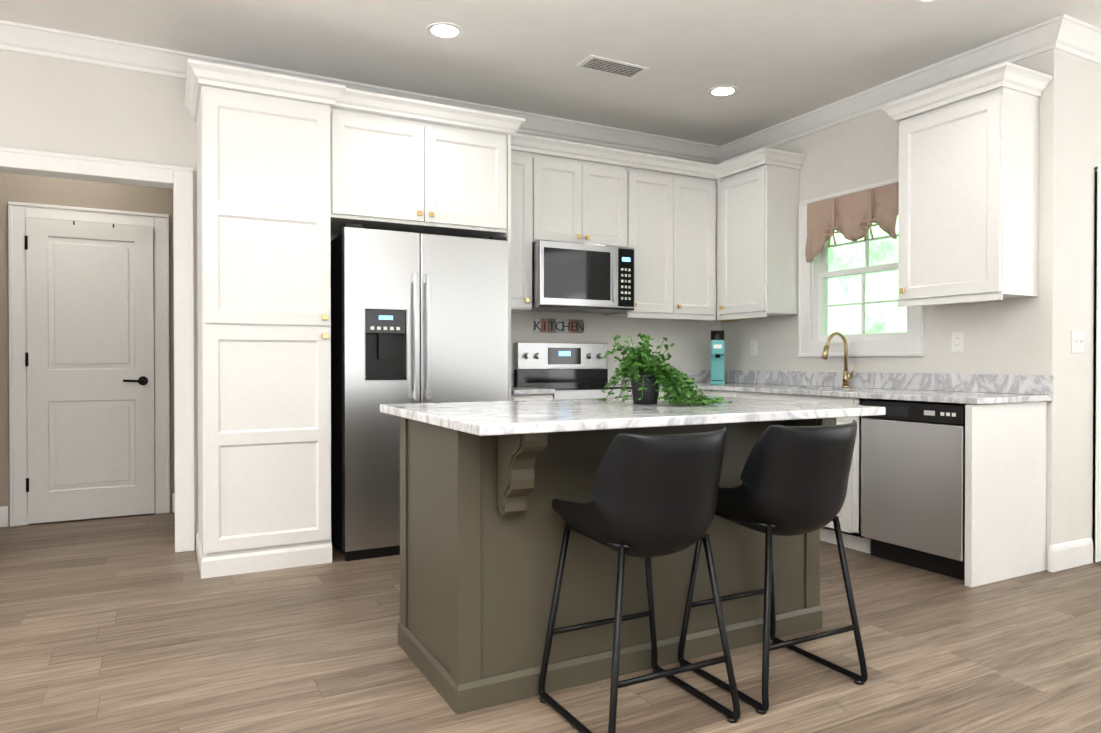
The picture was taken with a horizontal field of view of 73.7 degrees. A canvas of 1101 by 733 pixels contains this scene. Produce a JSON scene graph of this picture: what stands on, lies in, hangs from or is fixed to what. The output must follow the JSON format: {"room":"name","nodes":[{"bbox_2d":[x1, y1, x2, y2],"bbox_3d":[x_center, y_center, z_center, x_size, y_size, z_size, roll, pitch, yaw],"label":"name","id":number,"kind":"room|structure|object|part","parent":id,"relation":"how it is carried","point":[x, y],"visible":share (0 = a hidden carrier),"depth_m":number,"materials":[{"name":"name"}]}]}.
{"room":"kitchen","nodes":[
{"label":"kitchen","id":0,"kind":"room"},
{"bbox_2d":[0,172,171,525],"bbox_3d":[-4.214,-0.354,4.561,6.320,2.820,0.120,0,1,-28],"label":"wall","id":1,"kind":"structure","parent":0,"point":[60,192],"depth_m":4.94,"materials":[{"name":"paint"}]},
{"bbox_2d":[8,201,169,526],"bbox_3d":[-3.143,-0.016,5.047,0.935,2.135,0.024,0,1,-28],"label":"door frame","id":2,"kind":"structure","parent":1,"relation":"attached to","point":[19,213],"depth_m":4.91,"materials":[{"name":"white wood"}]},
{"bbox_2d":[25,217,154,523],"bbox_3d":[-3.128,0.028,5.011,0.746,2.025,0.093,0,1,-28],"label":"hall door","id":3,"kind":"structure","parent":1,"relation":"in","point":[89,359],"depth_m":5.02,"materials":[{"name":"white wood"}]},
{"bbox_2d":[172,189,174,493],"bbox_3d":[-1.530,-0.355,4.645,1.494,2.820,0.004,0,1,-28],"label":"wall","id":4,"kind":"structure","parent":0,"point":[173,484],"depth_m":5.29,"materials":[{"name":"paint"}]},
{"bbox_2d":[0,49,721,549],"bbox_3d":[-2.459,-0.350,4.084,8.980,2.820,0.120,0,1,-28],"label":"wall","id":5,"kind":"structure","parent":0,"point":[62,105],"depth_m":4.09,"materials":[{"name":"paint"}]},
{"bbox_2d":[0,147,194,552],"bbox_3d":[-2.686,-0.037,3.967,1.366,2.195,0.172,0,1,-28],"label":"trim","id":6,"kind":"structure","parent":5,"relation":"attached to","point":[178,180],"depth_m":4.18,"materials":[{"name":"white wood"}]},
{"bbox_2d":[0,20,721,163],"bbox_3d":[-2.476,-1.700,3.944,8.830,0.118,0.094,0,1,-28],"label":"crown molding","id":7,"kind":"structure","parent":5,"relation":"attached to","point":[15,37],"depth_m":4.32,"materials":[{"name":"white wood"}]},
{"bbox_2d":[336,109,510,238],"bbox_3d":[-0.870,-1.116,4.503,1.056,0.595,0.608,0,1,-28],"label":"upper cabinet","id":8,"kind":"object","parent":5,"relation":"attached to","point":[393,174],"depth_m":4.24,"materials":[{"name":"white wood"}]},
{"bbox_2d":[511,151,534,312],"bbox_3d":[-0.319,-0.897,4.953,0.286,1.040,0.328,0,1,-28],"label":"upper cabinet","id":9,"kind":"object","parent":5,"relation":"attached to","point":[522,163],"depth_m":4.85,"materials":[{"name":"white wood"}]},
{"bbox_2d":[533,318,583,332],"bbox_3d":[0.063,-0.296,5.340,0.412,0.100,0.012,0,1,-28],"label":"kitchen sign","id":10,"kind":"object","parent":5,"relation":"attached to","point":[553,325],"visible":1,"depth_m":5.33,"materials":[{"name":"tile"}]},
{"bbox_2d":[535,154,630,247],"bbox_3d":[0.140,-1.127,5.194,0.750,0.585,0.328,0,1,-28],"label":"upper cabinet","id":11,"kind":"object","parent":5,"relation":"attached to","point":[577,201],"depth_m":5.05,"materials":[{"name":"white wood"}]},
{"bbox_2d":[527,240,634,313],"bbox_3d":[0.167,-0.612,5.147,0.746,0.435,0.443,0,1,-28],"label":"over-the-range microwave","id":12,"kind":"object","parent":11,"relation":"attached to","point":[578,278],"visible":0.98,"depth_m":4.95,"materials":[{"name":"silver metal"}]},
{"bbox_2d":[604,168,674,318],"bbox_3d":[0.653,-0.902,5.466,0.401,1.040,0.328,0,1,-28],"label":"upper cabinet","id":13,"kind":"object","parent":5,"relation":"attached to","point":[664,225],"depth_m":5.34,"materials":[{"name":"white wood"}]},
{"bbox_2d":[608,370,710,381],"bbox_3d":[0.898,0.081,5.778,1.117,0.102,0.020,0,1,-28],"label":"backsplash","id":14,"kind":"structure","parent":5,"relation":"attached to","point":[698,375],"depth_m":5.91,"materials":[{"name":"grey stone"}]},
{"bbox_2d":[675,175,716,318],"bbox_3d":[1.005,-0.903,5.652,0.395,1.040,0.328,0,1,-28],"label":"upper cabinet","id":15,"kind":"object","parent":5,"relation":"attached to","point":[695,198],"depth_m":5.52,"materials":[{"name":"white wood"}]},
{"bbox_2d":[184,59,1051,179],"bbox_3d":[0.250,-1.456,3.997,3.957,0.092,2.542,0,1,-28],"label":"crown molding","id":16,"kind":"structure","parent":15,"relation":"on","point":[1007,75],"depth_m":4.09,"materials":[{"name":"white wood"}]},
{"bbox_2d":[0,512,1100,732],"bbox_3d":[0.100,1.110,1.625,11.600,0.060,9.720,0,1,-28],"label":"floor","id":17,"kind":"structure","parent":0,"point":[132,624],"depth_m":2.71,"materials":[{"name":"brown wood"}]},
{"bbox_2d":[196,86,335,578],"bbox_3d":[-1.614,-0.175,4.101,0.642,2.470,0.638,0,1,-28],"label":"tall cabinet","id":18,"kind":"object","parent":17,"relation":"on","point":[287,189],"depth_m":3.82,"materials":[{"name":"white wood"}]},
{"bbox_2d":[331,223,508,560],"bbox_3d":[-0.819,0.139,4.451,0.970,1.835,0.710,0,1,-28],"label":"fridge","id":19,"kind":"object","parent":17,"relation":"on","point":[418,318],"visible":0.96,"depth_m":4.11,"materials":[{"name":"silver metal"}]},
{"bbox_2d":[511,394,552,400],"bbox_3d":[-0.250,0.614,4.833,0.285,0.880,0.628,0,1,-28],"label":"base cabinet","id":20,"kind":"object","parent":17,"relation":"on","point":[514,397],"depth_m":4.55,"materials":[{"name":"white wood"}]},
{"bbox_2d":[511,386,554,393],"bbox_3d":[-0.247,0.155,4.822,0.285,0.030,0.643,0,1,-28],"label":"countertop","id":21,"kind":"structure","parent":20,"relation":"on","point":[514,389],"depth_m":4.55,"materials":[{"name":"white stone"}]},
{"bbox_2d":[514,342,632,399],"bbox_3d":[0.223,0.442,5.050,0.738,1.220,0.656,0,1,-28],"label":"range","id":22,"kind":"object","parent":17,"relation":"on","point":[572,370],"visible":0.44,"depth_m":5.22,"materials":[{"name":"silver metal"}]},
{"bbox_2d":[394,415,836,714],"bbox_3d":[0.305,0.628,2.834,1.583,0.883,0.834,0,1,-28],"label":"kitchen island","id":23,"kind":"object","parent":17,"relation":"on","point":[483,485],"depth_m":2.48,"materials":[{"name":"wood"}]},
{"bbox_2d":[380,395,885,438],"bbox_3d":[0.296,0.170,2.885,1.670,0.032,1.060,0,1,-28],"label":"island countertop","id":24,"kind":"structure","parent":23,"relation":"on","point":[523,417],"depth_m":2.55,"materials":[{"name":"white stone"}]},
{"bbox_2d":[597,333,731,405],"bbox_3d":[0.475,0.008,2.996,0.549,0.286,0.501,0,1,-28],"label":"potted plant","id":25,"kind":"object","parent":24,"relation":"on","point":[650,376],"visible":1,"depth_m":2.94,"materials":[{"name":"green plant"}]},
{"bbox_2d":[539,427,739,732],"bbox_3d":[0.277,0.628,2.271,0.474,0.894,0.486,0,1,-28],"label":"stool","id":26,"kind":"object","parent":17,"relation":"on","point":[654,495],"visible":1,"depth_m":2.08,"materials":[{"name":"black leather"}]},
{"bbox_3d":[0.276,0.373,2.270,0.440,0.393,0.490,0,1,-28],"label":"seat","id":27,"kind":"part","parent":26,"relation":"part of","materials":[{"name":"black leather"}]},
{"bbox_2d":[678,420,867,714],"bbox_3d":[0.772,0.625,2.533,0.474,0.894,0.486,0,1,-28],"label":"stool","id":28,"kind":"object","parent":17,"relation":"on","point":[794,479],"visible":0.88,"depth_m":2.34,"materials":[{"name":"black leather"}]},
{"bbox_3d":[0.771,0.371,2.531,0.440,0.393,0.490,0,1,-28],"label":"seat","id":29,"kind":"part","parent":28,"relation":"part of","materials":[{"name":"black leather"}]},
{"bbox_2d":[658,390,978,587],"bbox_3d":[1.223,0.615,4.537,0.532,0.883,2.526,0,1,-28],"label":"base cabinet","id":30,"kind":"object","parent":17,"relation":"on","point":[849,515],"depth_m":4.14,"materials":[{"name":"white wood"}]},
{"bbox_2d":[861,399,965,580],"bbox_3d":[2.127,0.625,3.968,0.604,0.872,0.588,0,1,-28],"label":"dishwasher","id":31,"kind":"object","parent":17,"relation":"on","point":[913,483],"visible":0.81,"depth_m":3.80,"materials":[{"name":"silver metal"}]},
{"bbox_2d":[979,402,1046,585],"bbox_3d":[1.716,0.612,4.797,0.633,0.883,2.526,0,1,-28],"label":"base cabinet","id":32,"kind":"object","parent":17,"relation":"on","point":[1005,474],"depth_m":3.69,"materials":[{"name":"white wood"}]},
{"bbox_2d":[609,382,774,389],"bbox_3d":[1.053,0.149,5.508,1.139,0.030,0.643,0,1,-28],"label":"countertop","id":33,"kind":"structure","parent":32,"relation":"on","point":[702,385],"depth_m":5.48,"materials":[{"name":"white stone"}]},
{"bbox_2d":[711,330,724,383],"bbox_3d":[1.290,-0.073,5.680,0.104,0.410,0.222,0,0,12],"label":"coffee maker","id":34,"kind":"object","parent":33,"relation":"on","point":[717,354],"visible":1,"depth_m":5.62,"materials":[{"name":"teal plastic"}]},
{"bbox_2d":[711,386,1052,405],"bbox_3d":[1.869,0.157,4.493,0.643,0.030,1.913,0,1,-28],"label":"countertop","id":35,"kind":"structure","parent":32,"relation":"on","point":[977,396],"depth_m":4.01,"materials":[{"name":"white stone"}]},
{"bbox_2d":[821,332,854,387],"bbox_3d":[1.866,-0.043,4.760,0.251,0.365,0.106,0,1,-28],"label":"faucet","id":36,"kind":"object","parent":35,"relation":"on","point":[846,375],"visible":1,"depth_m":4.80,"materials":[{"name":"gold metal"}]},
{"bbox_2d":[0,0,1100,145],"bbox_3d":[0.100,-1.780,1.601,11.600,0.080,9.720,0,1,-28],"label":"ceiling","id":37,"kind":"structure","parent":0,"point":[774,62],"depth_m":3.99,"materials":[{"name":"paint"}]},
{"bbox_2d":[426,22,462,39],"bbox_3d":[-0.553,-1.755,3.846,0.190,0.006,0.190,0,1,-28],"label":"recessed light","id":38,"kind":"object","parent":37,"relation":"in","point":[443,30],"visible":1,"depth_m":3.84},
{"bbox_2d":[576,55,648,77],"bbox_3d":[0.365,-1.757,4.313,0.400,0.010,0.170,0,1,-28],"label":"ceiling vent","id":39,"kind":"object","parent":37,"relation":"in","point":[610,66],"visible":0.96,"depth_m":4.30,"materials":[{"name":"metal"}]},
{"bbox_2d":[708,86,737,96],"bbox_3d":[1.106,-1.762,4.710,0.190,0.006,0.190,0,1,-28],"label":"recessed light","id":40,"kind":"object","parent":37,"relation":"in","point":[724,91],"visible":1,"depth_m":4.71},
{"bbox_2d":[912,0,939,2],"bbox_3d":[1.795,-1.752,3.445,0.190,0.006,0.190,0,1,-28],"label":"recessed light","id":41,"kind":"object","parent":37,"relation":"in","point":[924,1],"visible":1,"depth_m":3.52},
{"bbox_2d":[721,49,1069,569],"bbox_3d":[2.069,-0.357,4.964,0.150,2.820,2.550,0,1,-28],"label":"wall","id":42,"kind":"structure","parent":0,"point":[1021,336],"depth_m":4.09,"materials":[{"name":"paint"}]},
{"bbox_2d":[750,341,756,354],"bbox_3d":[1.581,-0.144,5.720,0.008,0.115,0.072,0,1,-28],"label":"electrical outlet","id":43,"kind":"object","parent":42,"relation":"attached to","point":[753,347],"visible":1,"depth_m":5.72,"materials":[{"name":"white plastic"}]},
{"bbox_2d":[798,177,923,356],"bbox_3d":[2.086,-0.622,4.897,0.175,1.110,0.970,0,1,-28],"label":"window","id":44,"kind":"structure","parent":42,"relation":"in","point":[815,274],"depth_m":5.01,"materials":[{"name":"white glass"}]},
{"bbox_2d":[805,182,898,261],"bbox_3d":[1.959,-0.937,4.856,0.087,0.412,0.726,0,1,-28],"label":"valance curtain","id":45,"kind":"object","parent":44,"relation":"attached to","point":[853,217],"visible":1,"depth_m":4.84,"materials":[{"name":"fabric"}]},
{"bbox_2d":[724,370,1053,393],"bbox_3d":[1.994,0.088,4.922,0.020,0.102,2.556,0,1,-28],"label":"backsplash","id":46,"kind":"structure","parent":42,"relation":"attached to","point":[989,383],"depth_m":4.50,"materials":[{"name":"grey stone"}]},
{"bbox_2d":[720,14,1079,161],"bbox_3d":[2.012,-1.707,4.799,0.094,0.118,2.520,0,1,-28],"label":"crown molding","id":47,"kind":"structure","parent":42,"relation":"attached to","point":[1071,35],"depth_m":4.40,"materials":[{"name":"white wood"}]},
{"bbox_2d":[952,332,963,351],"bbox_3d":[2.355,-0.142,4.252,0.008,0.115,0.072,0,1,-28],"label":"electrical outlet","id":48,"kind":"object","parent":42,"relation":"attached to","point":[957,341],"visible":1,"depth_m":4.25,"materials":[{"name":"white plastic"}]},
{"bbox_2d":[1067,54,1100,541],"bbox_3d":[3.677,-0.353,4.455,2.220,2.820,0.150,0,1,-28],"label":"wall","id":49,"kind":"structure","parent":0,"point":[1085,118],"depth_m":3.93,"materials":[{"name":"paint"}]},
{"bbox_2d":[1071,331,1083,352],"bbox_3d":[2.805,-0.129,3.902,0.118,0.115,0.018,0,1,-28],"label":"light switch","id":50,"kind":"object","parent":49,"relation":"attached to","point":[1077,341],"visible":1,"depth_m":3.90,"materials":[{"name":"white plastic"}]},
{"bbox_2d":[1060,21,1100,64],"bbox_3d":[3.676,-1.703,4.306,2.350,0.118,0.094,0,1,-28],"label":"crown molding","id":51,"kind":"structure","parent":49,"relation":"attached to","point":[1089,49],"depth_m":3.85,"materials":[{"name":"white wood"}]},
{"bbox_2d":[1092,166,1100,561],"bbox_3d":[3.390,-0.012,4.293,1.080,2.140,0.174,0,1,-28],"label":"door frame","id":52,"kind":"structure","parent":49,"relation":"attached to","point":[1096,517],"depth_m":3.97,"materials":[{"name":"white wood"}]},
{"label":"outside","id":53,"kind":"structure","parent":0,"visible":0},
{"bbox_2d":[828,215,906,334],"bbox_3d":[4.484,-0.960,6.510,0.870,6.000,7.500,0,1,-28],"label":"window pane","id":54,"kind":"structure","parent":53,"point":[883,286],"depth_m":7.75,"materials":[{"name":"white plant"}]},
{"bbox_3d":[0.123,-0.330,1.569,11.440,2.820,9.460,0,1,-28],"label":"wall","id":55,"kind":"structure","parent":0,"visible":0},
{"bbox_2d":[0,506,8,527],"bbox_3d":[-5.272,0.993,3.937,3.855,0.135,0.016,0,1,-28],"label":"baseboard","id":56,"kind":"structure","parent":55,"relation":"attached to","point":[4,513],"depth_m":4.82,"materials":[{"name":"white wood"}]},
{"bbox_2d":[172,493,174,512],"bbox_3d":[-2.105,0.980,5.607,1.385,0.135,0.016,0,1,-28],"label":"baseboard","id":57,"kind":"structure","parent":55,"relation":"attached to","point":[173,495],"depth_m":5.28,"materials":[{"name":"white wood"}]},
{"bbox_2d":[1048,537,1092,571],"bbox_3d":[2.756,0.994,3.890,0.386,0.135,0.021,0,1,-28],"label":"baseboard","id":58,"kind":"structure","parent":55,"relation":"attached to","point":[1069,554],"depth_m":3.87,"materials":[{"name":"white wood"}]}
]}

